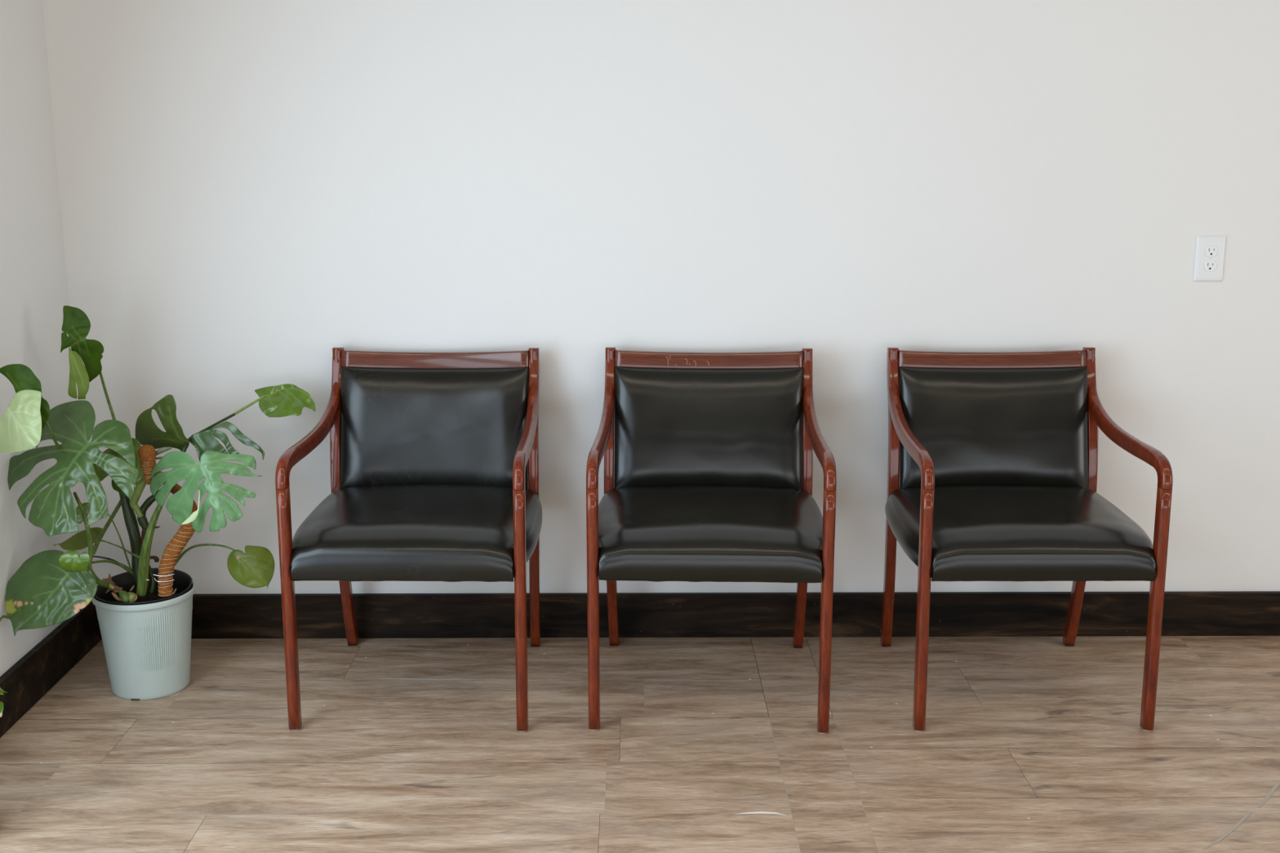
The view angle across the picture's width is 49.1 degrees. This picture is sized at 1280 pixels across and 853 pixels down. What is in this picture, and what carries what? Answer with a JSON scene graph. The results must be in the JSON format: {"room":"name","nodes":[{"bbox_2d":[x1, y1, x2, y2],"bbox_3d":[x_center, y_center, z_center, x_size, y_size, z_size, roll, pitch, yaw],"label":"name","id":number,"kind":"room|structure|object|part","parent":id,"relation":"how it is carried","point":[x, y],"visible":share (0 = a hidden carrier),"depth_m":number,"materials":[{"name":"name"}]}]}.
{"room":"waiting room","nodes":[
{"label":"waiting room","id":0,"kind":"room"},
{"bbox_2d":[0,0,92,676],"bbox_3d":[-1.577,-0.187,0.750,0.100,2.900,6.000,0,12,0],"label":"wall","id":1,"kind":"structure","parent":0,"point":[33,286],"depth_m":3.52,"materials":[{"name":"paint"}]},
{"bbox_2d":[0,600,102,737],"bbox_3d":[-1.516,1.168,1.042,0.020,0.128,6.000,0,12,0],"label":"baseboard","id":2,"kind":"structure","parent":1,"relation":"attached to","point":[42,667],"depth_m":3.59,"materials":[{"name":"brown wood"}]},
{"bbox_2d":[0,635,1279,852],"bbox_3d":[1.535,1.224,1.072,6.122,0.001,6.000,0,12,0],"label":"floor","id":3,"kind":"structure","parent":0,"point":[1027,744],"depth_m":3.26,"materials":[{"name":"plastic"}]},
{"bbox_2d":[0,607,22,717],"bbox_3d":[-1.416,0.474,2.949,0.169,0.682,0.780,0,12,0],"label":"potted plant","id":4,"kind":"object","parent":3,"relation":"on","point":[2,617],"visible":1,"depth_m":3.11,"materials":[{"name":"green plant"}]},
{"bbox_2d":[91,582,195,700],"bbox_3d":[-1.270,0.545,3.612,0.250,0.263,0.250,0,12,0],"label":"pot","id":5,"kind":"object","parent":3,"relation":"on","point":[146,636],"depth_m":3.53,"materials":[{"name":"grey plastic"}]},
{"bbox_2d":[94,568,192,605],"bbox_3d":[-1.270,0.438,3.588,0.239,0.082,0.239,0,12,0],"label":"nursery pot","id":6,"kind":"object","parent":5,"relation":"in","point":[126,592],"depth_m":3.56,"materials":[{"name":"black plastic"}]},
{"bbox_2d":[0,305,315,700],"bbox_3d":[-1.186,0.196,3.510,0.766,0.989,0.404,-4,13,-17],"label":"monstera","id":7,"kind":"object","parent":3,"relation":"on","point":[144,612],"visible":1,"depth_m":3.45,"materials":[{"name":"green plant"}]},
{"bbox_3d":[-1.283,0.276,3.552,0.070,0.292,0.038,7,14,28],"label":"stem","id":8,"kind":"part","parent":7,"relation":"part of","materials":[{"name":"green plant"}]},
{"bbox_3d":[-1.256,0.175,3.523,0.055,0.113,0.026,-3,13,-14],"label":"stem","id":9,"kind":"part","parent":7,"relation":"part of","materials":[{"name":"green plant"}]},
{"bbox_3d":[-1.261,0.298,3.565,0.039,0.094,0.023,6,13,25],"label":"stem","id":10,"kind":"part","parent":7,"relation":"part of","materials":[{"name":"plant"}]},
{"bbox_3d":[-1.234,0.207,3.540,0.075,0.110,0.022,0,12,0],"label":"stem","id":11,"kind":"part","parent":7,"relation":"part of","materials":[{"name":"green plant"}]},
{"bbox_2d":[275,346,542,732],"bbox_3d":[-0.553,0.258,3.570,0.598,0.840,0.616,0,12,1],"label":"armchair","id":12,"kind":"object","parent":3,"relation":"on","point":[434,455],"visible":1,"depth_m":3.69,"materials":[{"name":"black leather"}]},
{"bbox_3d":[-0.833,0.434,3.320,0.029,0.594,0.045,0,12,1],"label":"leg","id":13,"kind":"part","parent":12,"relation":"part of","materials":[{"name":"brown wood"}]},
{"bbox_3d":[-0.823,-0.036,3.514,0.028,0.242,0.602,0,12,2],"label":"armrest","id":14,"kind":"part","parent":12,"relation":"part of","materials":[{"name":"brown wood"}]},
{"bbox_3d":[-0.809,0.217,3.817,0.035,0.816,0.113,0,12,1],"label":"leg","id":15,"kind":"part","parent":12,"relation":"part of","materials":[{"name":"brown wood"}]},
{"bbox_3d":[-0.553,0.309,3.548,0.490,0.018,0.470,0,12,1],"label":"seat","id":16,"kind":"part","parent":12,"relation":"part of","materials":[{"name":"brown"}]},
{"bbox_2d":[289,484,542,582],"bbox_3d":[-0.553,0.251,3.540,0.598,0.119,0.556,0,12,1],"label":"seat cushion","id":17,"kind":"object","parent":12,"relation":"on","point":[358,532],"depth_m":3.31,"materials":[{"name":"black leather"}]},
{"bbox_2d":[340,366,528,489],"bbox_3d":[-0.549,0.004,3.753,0.500,0.324,0.132,0,12,1],"label":"cushion","id":18,"kind":"object","parent":12,"relation":"on","point":[401,426],"depth_m":3.72,"materials":[{"name":"black leather"}]},
{"bbox_3d":[-0.549,-0.180,3.767,0.500,0.052,0.046,0,12,1],"label":"rail","id":19,"kind":"part","parent":12,"relation":"part of","materials":[{"name":"brown wood"}]},
{"bbox_3d":[-0.282,0.435,3.312,0.029,0.594,0.045,0,12,1],"label":"leg","id":20,"kind":"part","parent":12,"relation":"part of","materials":[{"name":"brown wood"}]},
{"bbox_3d":[-0.283,-0.034,3.506,0.028,0.242,0.602,0,12,0],"label":"armrest","id":21,"kind":"part","parent":12,"relation":"part of","materials":[{"name":"brown wood"}]},
{"bbox_3d":[-0.288,0.219,3.809,0.035,0.816,0.113,0,12,1],"label":"leg","id":22,"kind":"part","parent":12,"relation":"part of","materials":[{"name":"brown wood"}]},
{"bbox_2d":[586,346,836,733],"bbox_3d":[0.174,0.259,3.564,0.598,0.840,0.616,0,12,2],"label":"armchair","id":23,"kind":"object","parent":3,"relation":"on","point":[709,477],"visible":1,"depth_m":3.70,"materials":[{"name":"black leather"}]},
{"bbox_3d":[-0.111,0.433,3.320,0.029,0.594,0.045,0,12,2],"label":"leg","id":24,"kind":"part","parent":23,"relation":"part of","materials":[{"name":"brown wood"}]},
{"bbox_3d":[-0.096,-0.036,3.514,0.028,0.242,0.602,1,12,3],"label":"armrest","id":25,"kind":"part","parent":23,"relation":"part of","materials":[{"name":"brown wood"}]},
{"bbox_3d":[-0.077,0.217,3.817,0.035,0.816,0.113,0,12,2],"label":"leg","id":26,"kind":"part","parent":23,"relation":"part of","materials":[{"name":"brown wood"}]},
{"bbox_2d":[613,366,802,490],"bbox_3d":[0.182,0.005,3.747,0.500,0.324,0.132,0,12,2],"label":"cushion","id":27,"kind":"object","parent":23,"relation":"on","point":[674,426],"depth_m":3.71,"materials":[{"name":"black leather"}]},
{"bbox_3d":[0.184,-0.179,3.760,0.500,0.052,0.046,0,12,2],"label":"rail","id":28,"kind":"part","parent":23,"relation":"part of","materials":[{"name":"brown wood"}]},
{"bbox_2d":[596,484,823,582],"bbox_3d":[0.173,0.252,3.534,0.598,0.119,0.556,0,12,2],"label":"seat cushion","id":29,"kind":"object","parent":23,"relation":"on","point":[655,533],"depth_m":3.31,"materials":[{"name":"black leather"}]},
{"bbox_3d":[0.443,0.220,3.798,0.035,0.816,0.113,0,12,2],"label":"leg","id":30,"kind":"part","parent":23,"relation":"part of","materials":[{"name":"brown wood"}]},
{"bbox_3d":[0.444,-0.032,3.495,0.028,0.242,0.602,0,12,1],"label":"armrest","id":31,"kind":"part","parent":23,"relation":"part of","materials":[{"name":"brown wood"}]},
{"bbox_3d":[0.440,0.437,3.301,0.029,0.594,0.045,0,12,2],"label":"leg","id":32,"kind":"part","parent":23,"relation":"part of","materials":[{"name":"brown wood"}]},
{"bbox_2d":[880,346,1173,732],"bbox_3d":[0.944,0.258,3.567,0.598,0.840,0.616,0,12,0],"label":"armchair","id":33,"kind":"object","parent":3,"relation":"on","point":[993,460],"visible":1,"depth_m":3.67,"materials":[{"name":"black leather"}]},
{"bbox_3d":[0.683,0.218,3.809,0.035,0.816,0.113,0,12,0],"label":"leg","id":34,"kind":"part","parent":33,"relation":"part of","materials":[{"name":"brown wood"}]},
{"bbox_3d":[0.674,-0.035,3.506,0.028,0.242,0.602,0,12,1],"label":"armrest","id":35,"kind":"part","parent":33,"relation":"part of","materials":[{"name":"brown wood"}]},
{"bbox_3d":[0.670,0.434,3.312,0.029,0.594,0.045,0,12,0],"label":"leg","id":36,"kind":"part","parent":33,"relation":"part of","materials":[{"name":"brown wood"}]},
{"bbox_3d":[0.943,-0.181,3.763,0.500,0.052,0.046,0,12,0],"label":"rail","id":37,"kind":"part","parent":33,"relation":"part of","materials":[{"name":"brown wood"}]},
{"bbox_2d":[898,366,1088,489],"bbox_3d":[0.943,0.004,3.750,0.500,0.324,0.132,0,12,0],"label":"cushion","id":38,"kind":"object","parent":33,"relation":"on","point":[978,426],"depth_m":3.71,"materials":[{"name":"black leather"}]},
{"bbox_2d":[884,484,1156,581],"bbox_3d":[0.944,0.250,3.537,0.598,0.119,0.556,0,12,0],"label":"seat cushion","id":39,"kind":"object","parent":33,"relation":"on","point":[979,532],"depth_m":3.31,"materials":[{"name":"black leather"}]},
{"bbox_3d":[1.204,0.217,3.811,0.035,0.816,0.113,0,12,0],"label":"leg","id":40,"kind":"part","parent":33,"relation":"part of","materials":[{"name":"brown wood"}]},
{"bbox_3d":[1.214,-0.036,3.508,0.028,0.242,0.602,0,12,-1],"label":"armrest","id":41,"kind":"part","parent":33,"relation":"part of","materials":[{"name":"brown wood"}]},
{"bbox_3d":[1.221,0.434,3.314,0.029,0.594,0.045,0,12,0],"label":"leg","id":42,"kind":"part","parent":33,"relation":"part of","materials":[{"name":"brown wood"}]},
{"bbox_2d":[42,0,1279,594],"bbox_3d":[1.517,-0.835,3.749,6.322,2.900,0.100,0,12,0],"label":"wall","id":43,"kind":"structure","parent":0,"point":[251,191],"depth_m":3.75,"materials":[{"name":"paint"}]},
{"bbox_2d":[191,591,1279,639],"bbox_3d":[1.528,0.533,3.982,6.102,0.128,0.020,0,12,0],"label":"baseboard","id":44,"kind":"structure","parent":43,"relation":"attached to","point":[1239,613],"depth_m":3.97,"materials":[{"name":"brown wood"}]},
{"bbox_2d":[1193,235,1226,281],"bbox_3d":[1.537,-0.453,3.776,0.079,0.124,0.009,0,12,0],"label":"wall outlet","id":45,"kind":"object","parent":43,"relation":"attached to","point":[1210,252],"visible":1,"depth_m":3.77,"materials":[{"name":"white plastic"}]},
{"bbox_2d":[1203,260,1216,271],"bbox_3d":[1.537,-0.433,3.777,0.036,0.030,0.004,0,12,0],"label":"receptacle","id":46,"kind":"object","parent":45,"relation":"attached to","point":[1208,265],"depth_m":3.78,"materials":[{"name":"white plastic"}]},
{"bbox_2d":[1204,245,1217,257],"bbox_3d":[1.537,-0.472,3.769,0.036,0.030,0.001,0,12,0],"label":"receptacle","id":47,"kind":"object","parent":45,"relation":"attached to","point":[1210,251],"depth_m":3.77,"materials":[{"name":"white plastic"}]}
]}

